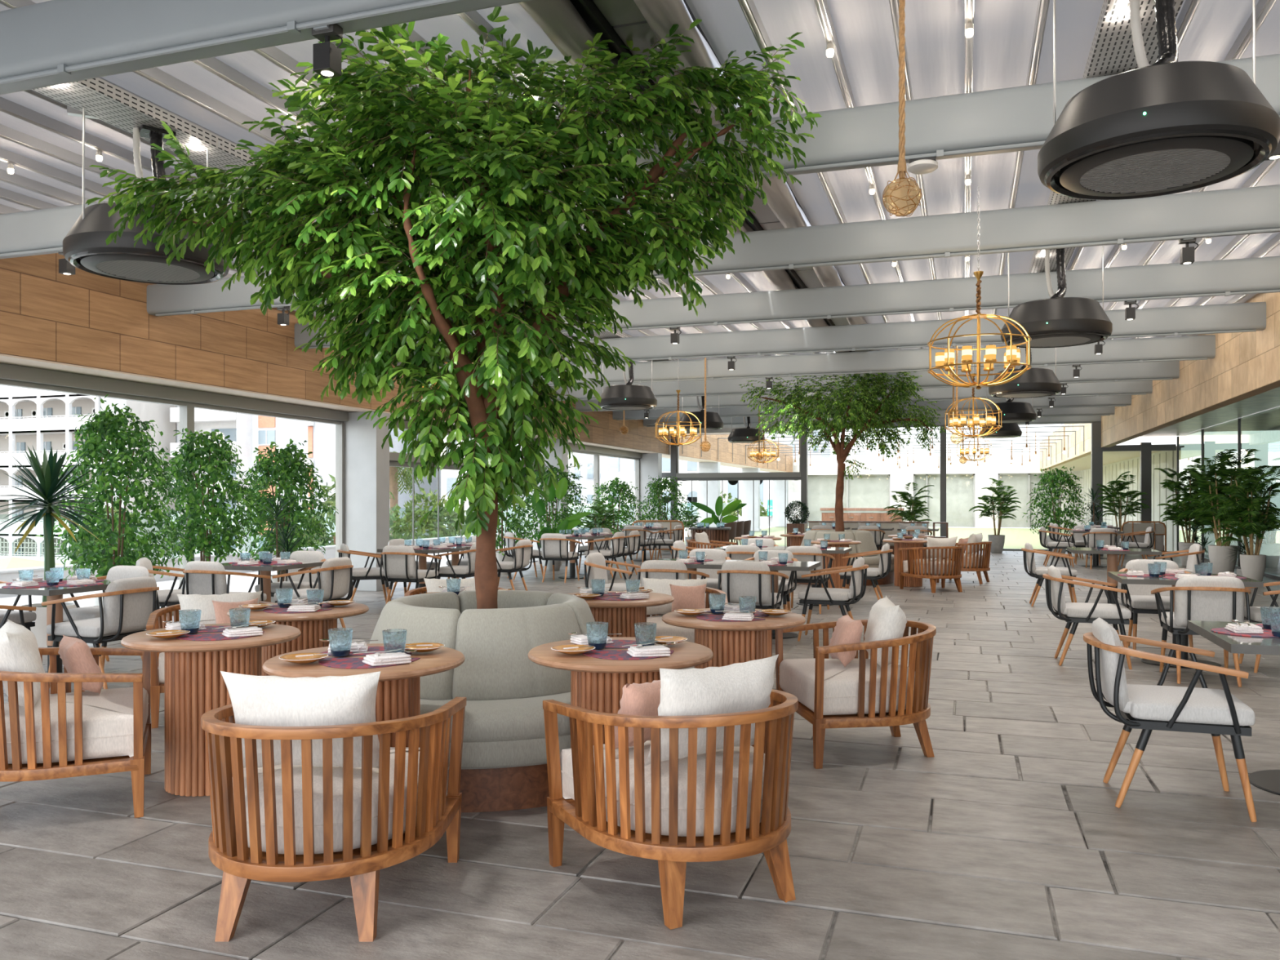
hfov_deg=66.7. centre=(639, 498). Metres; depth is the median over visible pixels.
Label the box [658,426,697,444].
candle
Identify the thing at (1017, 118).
ceiling beam
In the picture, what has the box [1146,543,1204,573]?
armchair
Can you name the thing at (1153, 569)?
water tumbler
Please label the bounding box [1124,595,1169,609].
seat cushion
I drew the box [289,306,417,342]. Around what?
trim
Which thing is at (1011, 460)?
bulb
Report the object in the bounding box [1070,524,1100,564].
armchair
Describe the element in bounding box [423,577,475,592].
pillow
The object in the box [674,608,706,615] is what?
plate
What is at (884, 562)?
cushion
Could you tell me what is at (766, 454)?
candle
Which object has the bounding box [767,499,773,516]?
notice board
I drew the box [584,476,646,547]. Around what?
potted ficus
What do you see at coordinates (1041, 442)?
trim
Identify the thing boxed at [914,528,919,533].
water tumbler
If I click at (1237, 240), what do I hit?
trim
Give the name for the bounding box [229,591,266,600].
seat cushion
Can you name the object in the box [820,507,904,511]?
countertop
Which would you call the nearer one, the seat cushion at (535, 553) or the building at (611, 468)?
the seat cushion at (535, 553)
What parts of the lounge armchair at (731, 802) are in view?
leg, seat frame, rail, leg, leg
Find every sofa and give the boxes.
[368,590,595,812]
[631,520,684,555]
[796,529,893,586]
[1119,520,1166,556]
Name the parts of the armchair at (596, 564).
frame, arm rail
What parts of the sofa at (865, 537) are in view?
backrest, backrest, backrest, backrest, backrest, seat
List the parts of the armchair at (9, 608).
frame, arm rail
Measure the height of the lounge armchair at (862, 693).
0.702 m
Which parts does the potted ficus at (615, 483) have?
stem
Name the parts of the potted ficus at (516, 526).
stem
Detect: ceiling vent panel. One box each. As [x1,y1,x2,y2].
[592,0,869,351]
[633,0,881,351]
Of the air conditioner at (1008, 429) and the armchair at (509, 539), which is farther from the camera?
the air conditioner at (1008, 429)
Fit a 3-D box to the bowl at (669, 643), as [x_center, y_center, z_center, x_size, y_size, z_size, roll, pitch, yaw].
[0.136,0.622,4.166,0.051,0.008,0.034,0,0,-22]
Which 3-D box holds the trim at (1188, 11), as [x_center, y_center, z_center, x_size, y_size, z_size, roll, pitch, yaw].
[5.161,-2.493,12.008,0.044,0.084,31.050,0,0,18]
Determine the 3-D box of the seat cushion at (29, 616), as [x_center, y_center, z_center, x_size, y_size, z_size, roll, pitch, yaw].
[-5.255,0.965,7.821,0.500,0.105,0.500,0,0,18]
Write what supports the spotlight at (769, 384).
attached to the ceiling beam at (1193, 347)
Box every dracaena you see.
[248,492,307,603]
[1080,486,1111,555]
[1182,524,1213,566]
[1226,527,1268,576]
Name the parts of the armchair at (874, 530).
arm rail, frame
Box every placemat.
[1,583,53,588]
[5,580,46,584]
[53,582,103,586]
[58,579,103,583]
[176,631,264,640]
[197,625,231,632]
[231,563,267,565]
[262,607,332,613]
[268,562,302,564]
[271,603,333,608]
[318,657,419,668]
[320,646,411,655]
[582,649,674,660]
[592,596,645,600]
[603,591,625,595]
[604,640,656,648]
[684,561,702,564]
[695,613,765,622]
[706,610,768,617]
[767,563,786,565]
[1100,549,1129,551]
[1117,573,1162,577]
[1162,576,1178,579]
[1211,627,1278,637]
[1212,575,1246,578]
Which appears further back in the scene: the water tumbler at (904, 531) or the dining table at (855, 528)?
the dining table at (855, 528)
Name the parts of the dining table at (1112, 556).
post, plate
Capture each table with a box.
[0,578,113,672]
[120,623,301,796]
[221,560,324,602]
[226,601,368,675]
[262,643,465,746]
[377,546,466,594]
[422,544,471,578]
[528,636,713,748]
[540,535,603,578]
[567,591,674,637]
[578,533,613,574]
[619,527,666,561]
[640,558,739,579]
[662,608,805,752]
[688,527,731,548]
[714,545,788,551]
[733,536,782,540]
[739,560,820,639]
[778,546,852,605]
[780,533,804,546]
[808,527,849,529]
[810,540,861,588]
[851,527,893,530]
[882,538,927,586]
[888,534,934,556]
[897,528,938,531]
[1066,546,1162,607]
[1068,529,1124,567]
[1088,526,1119,559]
[1107,571,1263,668]
[1187,620,1279,795]
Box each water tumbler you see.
[18,569,33,581]
[44,570,60,585]
[49,567,64,582]
[75,568,90,579]
[178,608,201,633]
[229,608,250,627]
[240,552,250,560]
[258,551,268,561]
[262,552,272,564]
[275,587,293,607]
[280,551,290,559]
[306,588,324,608]
[328,627,352,657]
[382,628,406,653]
[404,539,411,546]
[415,538,422,546]
[422,540,429,548]
[433,539,440,545]
[438,537,445,542]
[445,577,461,595]
[448,536,455,544]
[455,537,462,545]
[465,537,471,542]
[559,529,564,534]
[565,528,571,534]
[573,529,579,536]
[579,529,585,535]
[586,621,608,648]
[591,528,597,534]
[591,578,605,595]
[597,528,603,533]
[625,578,639,592]
[634,622,656,645]
[678,550,688,559]
[695,551,705,562]
[708,593,725,613]
[738,595,756,614]
[741,538,748,545]
[748,530,754,536]
[755,539,763,547]
[758,551,768,560]
[761,530,767,537]
[777,552,788,564]
[792,528,798,533]
[804,539,811,546]
[820,540,827,548]
[823,533,830,539]
[838,533,844,540]
[897,532,903,539]
[901,528,906,535]
[912,533,918,537]
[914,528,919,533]
[1084,525,1088,530]
[1096,540,1104,548]
[1120,541,1128,550]
[1147,563,1160,577]
[1154,561,1166,574]
[1194,564,1208,575]
[1199,562,1213,575]
[1260,606,1279,629]
[1269,612,1279,637]
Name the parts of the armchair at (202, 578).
frame, arm rail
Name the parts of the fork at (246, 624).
handle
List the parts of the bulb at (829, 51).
globe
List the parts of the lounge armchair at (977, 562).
rail, seat frame, leg, leg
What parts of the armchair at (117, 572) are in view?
frame, leg, arm rail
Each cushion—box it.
[0,609,36,624]
[4,687,148,764]
[46,617,146,637]
[62,605,103,621]
[102,576,156,633]
[103,565,149,601]
[135,557,154,577]
[157,589,186,602]
[158,652,164,684]
[184,560,226,595]
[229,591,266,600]
[232,746,448,854]
[254,581,318,593]
[274,588,344,600]
[287,550,324,582]
[320,556,351,599]
[340,543,351,559]
[352,567,385,577]
[382,545,416,577]
[387,538,404,545]
[387,569,438,578]
[426,561,439,568]
[433,565,474,574]
[446,558,468,565]
[463,536,475,558]
[467,542,475,572]
[496,561,525,569]
[505,531,515,554]
[511,550,542,555]
[513,538,531,568]
[541,533,567,556]
[542,551,579,558]
[560,740,764,836]
[578,545,610,551]
[584,549,616,555]
[586,552,608,588]
[589,528,611,546]
[601,547,631,553]
[604,582,640,591]
[611,531,624,555]
[623,525,644,543]
[625,539,650,544]
[626,529,639,551]
[640,560,688,586]
[644,523,662,537]
[646,537,661,540]
[646,614,694,643]
[651,538,673,543]
[672,524,681,542]
[673,540,686,558]
[688,548,727,578]
[697,577,721,589]
[720,560,770,604]
[729,592,781,605]
[753,549,793,581]
[777,580,793,591]
[779,658,915,715]
[785,546,822,577]
[793,571,828,579]
[798,587,849,600]
[839,567,878,576]
[848,556,864,598]
[857,525,879,543]
[878,542,889,574]
[902,558,954,574]
[939,553,984,568]
[1024,542,1035,573]
[1035,566,1077,576]
[1040,526,1047,545]
[1047,542,1073,546]
[1048,564,1066,613]
[1049,522,1053,537]
[1053,523,1060,540]
[1060,537,1071,542]
[1065,602,1131,619]
[1073,524,1096,541]
[1073,540,1087,545]
[1088,528,1115,547]
[1092,617,1128,711]
[1117,542,1147,547]
[1124,559,1179,595]
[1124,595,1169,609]
[1127,684,1255,725]
[1144,526,1153,545]
[1160,611,1186,628]
[1173,575,1244,626]
[1186,543,1202,572]
[1244,606,1262,622]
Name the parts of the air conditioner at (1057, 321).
hanger rod, hanger rod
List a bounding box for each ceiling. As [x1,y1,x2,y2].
[0,0,1279,364]
[1140,386,1279,436]
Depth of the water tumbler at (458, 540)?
13.87 m
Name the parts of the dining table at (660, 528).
plate, post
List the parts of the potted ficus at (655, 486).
stem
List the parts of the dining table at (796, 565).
post, plate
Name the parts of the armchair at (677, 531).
frame, arm rail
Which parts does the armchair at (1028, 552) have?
leg, leg, arm rail, frame, leg, leg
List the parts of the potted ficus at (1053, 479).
stem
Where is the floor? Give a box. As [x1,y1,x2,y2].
[0,548,1279,959]
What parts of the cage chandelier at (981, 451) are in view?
cage frame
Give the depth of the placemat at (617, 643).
4.44 m
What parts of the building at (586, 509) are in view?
cornice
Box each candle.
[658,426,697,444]
[750,450,776,462]
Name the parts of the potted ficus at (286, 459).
stem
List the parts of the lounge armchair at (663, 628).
rail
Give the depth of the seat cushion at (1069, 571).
12.72 m
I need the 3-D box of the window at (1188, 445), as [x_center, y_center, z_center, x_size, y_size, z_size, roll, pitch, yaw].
[13.529,-0.100,23.924,0.080,3.040,2.760,0,0,18]
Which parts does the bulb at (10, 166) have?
globe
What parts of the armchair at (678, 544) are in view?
frame, arm rail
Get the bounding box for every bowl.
[320,639,328,641]
[404,649,417,653]
[568,632,578,635]
[666,642,677,644]
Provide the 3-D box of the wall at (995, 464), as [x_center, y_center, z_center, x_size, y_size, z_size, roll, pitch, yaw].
[14.346,-0.355,49.190,14.800,3.550,0.400,0,0,18]
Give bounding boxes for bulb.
[7,163,13,173]
[95,150,102,161]
[295,120,302,130]
[777,437,779,460]
[826,42,834,57]
[869,184,875,194]
[892,261,896,266]
[912,445,915,465]
[928,435,931,458]
[930,426,933,452]
[947,441,950,463]
[964,21,973,37]
[964,174,970,185]
[964,255,969,261]
[976,431,978,455]
[1010,440,1013,462]
[1024,425,1028,451]
[1028,444,1031,464]
[1034,432,1037,457]
[1047,436,1050,459]
[1062,426,1066,453]
[1121,243,1126,249]
[1205,237,1211,243]
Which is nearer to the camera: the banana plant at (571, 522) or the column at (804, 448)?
the banana plant at (571, 522)
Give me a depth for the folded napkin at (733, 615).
5.31 m
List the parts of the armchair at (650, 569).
frame, arm rail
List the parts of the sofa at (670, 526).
cane panel, backrest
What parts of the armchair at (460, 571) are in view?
arm rail, frame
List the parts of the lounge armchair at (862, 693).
leg, leg, rail, seat frame, leg, leg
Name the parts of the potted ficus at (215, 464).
stem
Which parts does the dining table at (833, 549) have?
plate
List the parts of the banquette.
rail, backrest, seat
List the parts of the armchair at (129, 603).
arm rail, leg, frame, leg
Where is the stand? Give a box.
[933,522,948,537]
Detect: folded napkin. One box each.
[10,581,39,586]
[13,577,43,582]
[66,578,96,585]
[69,576,97,580]
[165,622,206,630]
[222,626,262,637]
[233,558,253,562]
[237,560,258,564]
[272,557,290,561]
[277,559,297,564]
[287,603,320,611]
[290,598,307,604]
[328,640,368,653]
[361,651,411,666]
[409,545,419,548]
[432,545,448,548]
[440,542,453,546]
[441,586,466,592]
[466,542,475,545]
[569,634,613,644]
[579,588,608,594]
[581,533,591,536]
[619,591,648,599]
[626,644,670,657]
[675,559,694,563]
[688,555,706,559]
[721,611,754,620]
[724,604,739,612]
[759,560,777,564]
[763,534,774,537]
[769,557,778,561]
[839,538,852,541]
[912,537,924,540]
[1103,544,1116,547]
[1107,546,1123,550]
[1126,570,1143,575]
[1165,568,1184,573]
[1174,573,1197,578]
[1217,572,1236,577]
[1224,622,1263,633]
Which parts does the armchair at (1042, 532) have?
frame, arm rail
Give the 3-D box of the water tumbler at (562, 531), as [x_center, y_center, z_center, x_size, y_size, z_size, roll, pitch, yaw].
[-1.393,0.612,17.411,0.100,0.112,0.100,0,0,-45]
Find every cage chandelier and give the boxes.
[654,360,702,446]
[747,421,779,463]
[927,186,1031,389]
[944,345,1002,438]
[956,412,991,462]
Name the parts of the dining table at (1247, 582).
post, plate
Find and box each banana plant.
[531,477,591,570]
[690,496,746,527]
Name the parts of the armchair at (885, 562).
frame, arm rail, leg, leg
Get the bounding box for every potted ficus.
[35,394,185,605]
[152,427,262,567]
[231,438,338,582]
[473,478,538,574]
[509,462,591,566]
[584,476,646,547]
[635,475,692,551]
[1022,466,1088,553]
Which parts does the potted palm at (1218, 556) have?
frond stem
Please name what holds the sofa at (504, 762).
on the floor
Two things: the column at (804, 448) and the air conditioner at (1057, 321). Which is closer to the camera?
the air conditioner at (1057, 321)
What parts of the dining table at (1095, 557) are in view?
plate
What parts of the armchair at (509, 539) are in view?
arm rail, frame, leg, leg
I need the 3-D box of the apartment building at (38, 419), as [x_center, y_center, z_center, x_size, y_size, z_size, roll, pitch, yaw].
[-61.683,-4.080,92.212,36.700,23.000,7.840,0,0,18]
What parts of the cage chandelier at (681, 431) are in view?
chain, stem, cage frame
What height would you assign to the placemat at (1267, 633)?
0.004 m
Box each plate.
[146,630,190,638]
[238,603,272,609]
[248,619,275,626]
[279,653,328,663]
[323,600,355,605]
[404,642,444,652]
[551,644,595,654]
[573,593,601,598]
[638,588,652,593]
[654,635,687,644]
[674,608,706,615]
[758,608,791,615]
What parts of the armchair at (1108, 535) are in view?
leg, frame, arm rail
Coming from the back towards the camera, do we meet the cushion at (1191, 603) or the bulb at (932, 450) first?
the bulb at (932, 450)
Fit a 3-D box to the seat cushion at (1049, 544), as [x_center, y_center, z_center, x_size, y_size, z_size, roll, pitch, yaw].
[8.872,0.965,20.547,0.500,0.105,0.500,0,0,18]
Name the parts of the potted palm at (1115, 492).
frond stem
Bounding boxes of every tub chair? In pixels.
[720,521,737,545]
[729,520,751,545]
[735,520,744,545]
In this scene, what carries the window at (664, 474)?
in the column at (673, 447)
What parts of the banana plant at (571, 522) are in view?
pot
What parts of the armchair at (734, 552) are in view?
arm rail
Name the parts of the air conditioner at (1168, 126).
hanger rod, hanger rod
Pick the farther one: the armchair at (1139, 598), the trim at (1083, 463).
the trim at (1083, 463)
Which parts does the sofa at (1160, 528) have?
backrest, cane panel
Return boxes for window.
[0,363,195,615]
[190,390,348,560]
[389,418,539,583]
[568,443,600,555]
[598,447,641,547]
[662,472,670,478]
[808,474,890,525]
[913,473,974,527]
[998,473,1061,528]
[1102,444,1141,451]
[1151,444,1176,551]
[1177,429,1201,554]
[1200,418,1237,568]
[1237,406,1279,580]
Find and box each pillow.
[0,618,45,706]
[57,635,103,693]
[177,591,262,624]
[212,598,257,623]
[220,671,380,768]
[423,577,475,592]
[613,680,660,749]
[642,577,707,614]
[644,654,778,766]
[669,583,706,612]
[694,531,711,548]
[818,522,835,525]
[828,613,862,666]
[857,522,875,526]
[863,595,906,666]
[898,522,916,532]
[923,536,957,559]
[958,537,968,551]
[967,533,982,554]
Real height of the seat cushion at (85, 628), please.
0.105 m
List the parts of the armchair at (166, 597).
arm rail, frame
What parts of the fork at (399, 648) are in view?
handle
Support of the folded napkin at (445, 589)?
on the placemat
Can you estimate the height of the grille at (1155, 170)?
0.018 m
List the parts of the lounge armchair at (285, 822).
leg, rail, seat frame, leg, leg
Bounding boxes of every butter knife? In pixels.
[156,630,187,634]
[248,604,274,605]
[295,653,332,657]
[404,644,432,646]
[563,645,593,648]
[655,636,673,639]
[683,608,706,611]
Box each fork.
[212,623,251,629]
[284,601,317,604]
[351,640,377,642]
[352,648,401,653]
[620,640,658,646]
[715,609,749,611]
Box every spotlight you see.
[57,250,75,275]
[276,306,289,325]
[311,23,342,78]
[644,409,649,417]
[670,324,681,343]
[727,354,736,369]
[765,377,773,388]
[1036,408,1043,417]
[1048,397,1055,407]
[1060,383,1068,394]
[1071,364,1081,377]
[1094,340,1105,354]
[1124,297,1138,319]
[1178,234,1198,264]
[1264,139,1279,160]
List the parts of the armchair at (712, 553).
arm rail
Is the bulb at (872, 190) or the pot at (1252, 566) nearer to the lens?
the bulb at (872, 190)
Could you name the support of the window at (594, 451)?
attached to the wall column at (552, 460)
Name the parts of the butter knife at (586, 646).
handle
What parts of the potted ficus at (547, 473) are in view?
stem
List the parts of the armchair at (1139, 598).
leg, leg, frame, arm rail, leg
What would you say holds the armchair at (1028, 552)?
on the floor
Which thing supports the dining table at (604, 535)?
on the floor
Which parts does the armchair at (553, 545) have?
leg, leg, frame, arm rail, leg, leg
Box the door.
[675,426,800,546]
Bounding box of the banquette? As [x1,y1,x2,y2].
[808,520,929,559]
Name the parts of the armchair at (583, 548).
leg, frame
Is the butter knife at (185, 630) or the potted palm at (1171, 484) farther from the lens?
the potted palm at (1171, 484)
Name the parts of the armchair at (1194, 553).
arm rail, frame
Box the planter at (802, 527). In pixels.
[786,523,807,546]
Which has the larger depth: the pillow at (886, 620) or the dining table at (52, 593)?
the dining table at (52, 593)
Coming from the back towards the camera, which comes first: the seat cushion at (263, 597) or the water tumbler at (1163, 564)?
the seat cushion at (263, 597)
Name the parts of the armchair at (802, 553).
leg, frame, arm rail, leg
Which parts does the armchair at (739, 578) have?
arm rail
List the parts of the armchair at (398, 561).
leg, frame, arm rail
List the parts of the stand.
panel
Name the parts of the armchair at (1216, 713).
leg, leg, arm rail, frame, leg, leg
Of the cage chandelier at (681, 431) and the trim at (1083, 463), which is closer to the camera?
the cage chandelier at (681, 431)
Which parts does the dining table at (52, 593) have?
post, plate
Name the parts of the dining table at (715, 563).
post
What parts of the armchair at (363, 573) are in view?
leg, arm rail, frame, leg, leg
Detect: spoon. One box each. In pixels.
[162,621,180,622]
[227,623,267,629]
[292,602,324,604]
[320,639,364,641]
[368,649,417,655]
[568,632,586,635]
[626,590,653,593]
[635,642,677,647]
[723,611,757,613]
[1231,619,1242,626]
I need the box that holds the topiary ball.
[784,500,809,546]
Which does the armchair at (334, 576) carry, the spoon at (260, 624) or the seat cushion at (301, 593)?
the seat cushion at (301, 593)
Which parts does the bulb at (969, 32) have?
globe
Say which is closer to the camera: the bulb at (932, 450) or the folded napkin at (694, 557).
the folded napkin at (694, 557)
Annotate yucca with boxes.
[0,446,108,647]
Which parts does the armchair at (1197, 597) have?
leg, leg, arm rail, frame, leg, leg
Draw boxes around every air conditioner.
[62,105,229,284]
[598,360,657,410]
[680,395,723,430]
[728,416,764,443]
[979,410,1022,438]
[982,386,1036,422]
[988,343,1061,398]
[1000,245,1112,347]
[1037,0,1279,199]
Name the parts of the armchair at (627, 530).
frame, arm rail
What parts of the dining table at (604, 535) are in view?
post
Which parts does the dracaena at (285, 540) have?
stem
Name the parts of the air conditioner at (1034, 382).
hanger rod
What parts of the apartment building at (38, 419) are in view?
balcony door, balcony door, balcony door, balcony door, balcony door, balcony rail, balcony rail, balcony rail, balcony door, balcony door, balcony rail, balcony door, balcony door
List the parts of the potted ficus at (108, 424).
stem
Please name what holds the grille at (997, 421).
attached to the air conditioner at (1012, 411)
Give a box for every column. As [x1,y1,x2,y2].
[343,411,389,591]
[532,439,568,561]
[634,453,662,522]
[698,462,719,527]
[742,467,761,531]
[771,480,788,526]
[1091,422,1151,524]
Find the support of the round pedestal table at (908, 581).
on the floor
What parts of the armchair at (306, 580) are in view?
frame, arm rail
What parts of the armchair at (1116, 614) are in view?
leg, leg, arm rail, frame, leg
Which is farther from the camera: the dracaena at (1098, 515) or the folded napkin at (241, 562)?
the dracaena at (1098, 515)
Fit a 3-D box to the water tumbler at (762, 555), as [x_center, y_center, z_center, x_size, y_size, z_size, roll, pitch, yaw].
[1.300,0.612,10.268,0.100,0.112,0.100,0,0,-6]
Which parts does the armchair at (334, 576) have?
arm rail, frame, leg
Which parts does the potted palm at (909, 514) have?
frond stem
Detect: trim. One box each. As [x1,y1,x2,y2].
[0,0,702,359]
[0,96,636,362]
[0,124,613,363]
[0,147,241,243]
[0,168,572,365]
[0,187,266,275]
[0,204,333,312]
[0,353,783,472]
[22,89,651,361]
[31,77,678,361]
[99,76,679,359]
[191,57,724,358]
[252,46,747,357]
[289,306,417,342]
[331,40,771,355]
[389,23,795,355]
[457,10,819,353]
[518,0,848,352]
[569,0,854,351]
[701,425,1084,457]
[717,431,1075,459]
[732,435,1068,462]
[737,0,901,349]
[745,439,1062,463]
[756,442,1056,466]
[767,445,1051,467]
[778,448,1047,466]
[785,450,1043,470]
[813,0,923,348]
[888,0,945,347]
[964,0,973,346]
[982,548,1066,551]
[987,0,1049,345]
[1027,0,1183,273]
[1044,445,1177,471]
[1066,0,1200,270]
[1101,0,1276,268]
[1103,186,1208,311]
[1106,159,1279,339]
[1130,234,1250,338]
[1155,232,1279,337]
[1181,293,1248,336]
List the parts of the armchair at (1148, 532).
leg, frame, arm rail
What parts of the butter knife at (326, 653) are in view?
handle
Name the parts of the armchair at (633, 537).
arm rail, frame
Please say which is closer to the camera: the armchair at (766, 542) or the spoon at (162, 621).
the spoon at (162, 621)
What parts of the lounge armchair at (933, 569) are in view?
leg, rail, seat frame, leg, leg, leg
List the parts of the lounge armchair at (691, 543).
rail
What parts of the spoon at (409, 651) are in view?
handle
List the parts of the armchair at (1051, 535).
frame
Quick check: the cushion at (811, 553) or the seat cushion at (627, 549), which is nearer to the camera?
the cushion at (811, 553)
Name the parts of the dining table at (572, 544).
plate, post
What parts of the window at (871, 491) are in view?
frame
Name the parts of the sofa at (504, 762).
backrest, backrest, seat, backrest, backrest, backrest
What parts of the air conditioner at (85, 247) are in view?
hanger rod, hanger rod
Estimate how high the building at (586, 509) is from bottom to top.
7.000 m
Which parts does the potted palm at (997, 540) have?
frond stem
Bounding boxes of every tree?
[69,505,146,564]
[85,6,822,608]
[271,474,401,549]
[389,487,473,540]
[695,491,773,518]
[738,371,947,531]
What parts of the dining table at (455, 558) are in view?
post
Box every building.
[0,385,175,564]
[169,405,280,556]
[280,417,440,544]
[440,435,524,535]
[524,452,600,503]
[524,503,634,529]
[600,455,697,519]
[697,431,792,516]
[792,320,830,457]
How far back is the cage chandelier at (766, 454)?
23.90 m
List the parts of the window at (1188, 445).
frame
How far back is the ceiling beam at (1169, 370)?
17.69 m
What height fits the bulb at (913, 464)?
0.840 m
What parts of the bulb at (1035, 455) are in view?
cord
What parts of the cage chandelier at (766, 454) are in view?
cage frame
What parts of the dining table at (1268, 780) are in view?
plate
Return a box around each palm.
[321,485,395,528]
[389,451,425,535]
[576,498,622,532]
[678,505,701,546]
[883,482,934,521]
[968,478,1021,553]
[1096,471,1149,555]
[1154,467,1219,565]
[1174,448,1268,573]
[1205,465,1279,582]
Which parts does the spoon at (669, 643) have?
handle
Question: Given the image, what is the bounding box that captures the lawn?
[684,526,1164,551]
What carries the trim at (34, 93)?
attached to the ceiling at (935, 32)
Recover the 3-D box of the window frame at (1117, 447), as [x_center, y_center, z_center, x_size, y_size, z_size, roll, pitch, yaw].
[12.743,0.000,25.737,0.920,2.840,0.160,0,0,18]
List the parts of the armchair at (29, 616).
frame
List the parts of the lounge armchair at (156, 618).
leg, seat frame, rail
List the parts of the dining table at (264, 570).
post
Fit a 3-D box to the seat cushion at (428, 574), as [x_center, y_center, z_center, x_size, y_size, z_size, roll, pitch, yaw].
[-2.920,0.965,12.455,0.500,0.105,0.500,0,0,18]
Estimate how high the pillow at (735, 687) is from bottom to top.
0.357 m
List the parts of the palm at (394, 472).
frond stem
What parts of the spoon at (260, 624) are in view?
handle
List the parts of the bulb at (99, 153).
globe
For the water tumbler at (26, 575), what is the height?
0.112 m
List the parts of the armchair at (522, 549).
leg, arm rail, frame, leg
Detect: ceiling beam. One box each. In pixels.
[0,0,531,94]
[0,53,1279,258]
[146,184,1279,316]
[294,256,1279,349]
[396,302,1266,368]
[522,334,1215,386]
[549,360,1179,400]
[575,380,1152,412]
[612,395,1131,420]
[643,406,1115,426]
[668,415,1101,431]
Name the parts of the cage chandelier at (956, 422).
chain, stem, cage frame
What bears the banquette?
on the floor
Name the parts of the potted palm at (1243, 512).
frond stem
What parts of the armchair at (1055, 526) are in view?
arm rail, frame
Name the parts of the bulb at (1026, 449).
cord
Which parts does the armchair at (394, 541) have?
leg, leg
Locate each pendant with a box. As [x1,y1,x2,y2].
[619,410,628,435]
[699,357,711,451]
[755,408,763,460]
[882,0,921,216]
[947,346,959,417]
[950,346,963,444]
[959,410,965,463]
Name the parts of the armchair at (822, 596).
leg, leg, frame, arm rail, leg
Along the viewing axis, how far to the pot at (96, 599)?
10.09 m
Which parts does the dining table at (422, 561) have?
post, plate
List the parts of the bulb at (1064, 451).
cord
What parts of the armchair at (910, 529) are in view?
arm rail, frame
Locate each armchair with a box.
[0,580,36,631]
[0,604,35,632]
[0,647,151,817]
[40,576,159,688]
[62,565,151,661]
[135,557,186,609]
[146,600,273,728]
[182,560,270,601]
[200,697,466,942]
[254,550,325,596]
[271,556,353,627]
[337,543,391,603]
[379,545,441,604]
[387,538,439,597]
[404,586,502,596]
[433,542,475,578]
[446,536,475,578]
[495,538,533,591]
[503,531,543,580]
[538,533,582,582]
[542,688,798,929]
[577,528,613,571]
[583,531,625,579]
[584,552,640,591]
[601,529,640,576]
[622,525,653,563]
[625,586,728,643]
[635,523,663,559]
[636,560,709,616]
[651,524,683,559]
[671,540,697,558]
[679,548,730,593]
[686,539,737,555]
[716,560,788,608]
[724,545,760,559]
[740,537,778,546]
[745,549,797,610]
[774,619,936,768]
[785,546,834,613]
[797,556,868,641]
[810,524,832,529]
[839,542,893,599]
[857,525,884,550]
[897,546,963,592]
[905,525,932,546]
[936,541,991,583]
[1021,542,1077,606]
[1038,526,1073,567]
[1042,564,1132,669]
[1048,522,1078,557]
[1051,523,1083,559]
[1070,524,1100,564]
[1082,528,1118,569]
[1083,617,1257,822]
[1117,526,1155,567]
[1119,559,1193,649]
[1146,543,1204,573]
[1151,575,1251,687]
[1239,581,1279,672]
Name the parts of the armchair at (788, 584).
arm rail, frame, leg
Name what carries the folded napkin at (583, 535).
on the placemat
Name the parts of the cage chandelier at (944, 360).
chain, stem, cage frame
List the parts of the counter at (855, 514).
drawer, drawer, drawer, drawer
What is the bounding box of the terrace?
[0,525,776,610]
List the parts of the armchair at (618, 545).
arm rail, frame, leg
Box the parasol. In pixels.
[0,556,66,569]
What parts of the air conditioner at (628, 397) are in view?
hanger rod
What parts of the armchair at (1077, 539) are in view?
frame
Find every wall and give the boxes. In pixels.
[0,253,792,471]
[0,515,808,597]
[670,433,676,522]
[788,454,1079,528]
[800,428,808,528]
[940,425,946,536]
[1040,292,1279,471]
[1080,447,1177,551]
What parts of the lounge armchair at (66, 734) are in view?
rail, seat frame, leg, leg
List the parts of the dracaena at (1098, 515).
stem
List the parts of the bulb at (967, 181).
globe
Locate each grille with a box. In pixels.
[96,260,199,281]
[608,406,645,409]
[687,428,714,430]
[737,441,755,443]
[988,436,1013,438]
[995,420,1025,422]
[1002,393,1047,397]
[1022,336,1090,346]
[1080,148,1231,193]
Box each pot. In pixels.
[18,602,76,647]
[93,596,102,605]
[271,574,285,582]
[271,596,276,603]
[495,551,513,574]
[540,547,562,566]
[684,537,691,546]
[987,534,1004,553]
[1047,535,1066,553]
[1115,534,1126,555]
[1178,542,1200,565]
[1208,545,1238,573]
[1236,568,1242,576]
[1240,554,1266,582]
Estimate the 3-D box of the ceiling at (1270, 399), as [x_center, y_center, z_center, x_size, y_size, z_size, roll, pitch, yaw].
[8.300,-1.680,10.594,1.780,0.100,31.360,0,0,18]
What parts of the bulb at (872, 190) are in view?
globe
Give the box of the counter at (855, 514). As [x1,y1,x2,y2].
[820,507,904,521]
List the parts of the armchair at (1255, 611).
leg, leg, frame, arm rail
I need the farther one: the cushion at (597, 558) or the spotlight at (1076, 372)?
the spotlight at (1076, 372)
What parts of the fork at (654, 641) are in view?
handle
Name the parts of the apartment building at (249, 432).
balcony door, balcony door, balcony door, balcony door, brick panel, brick panel, brick panel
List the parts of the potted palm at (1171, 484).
frond stem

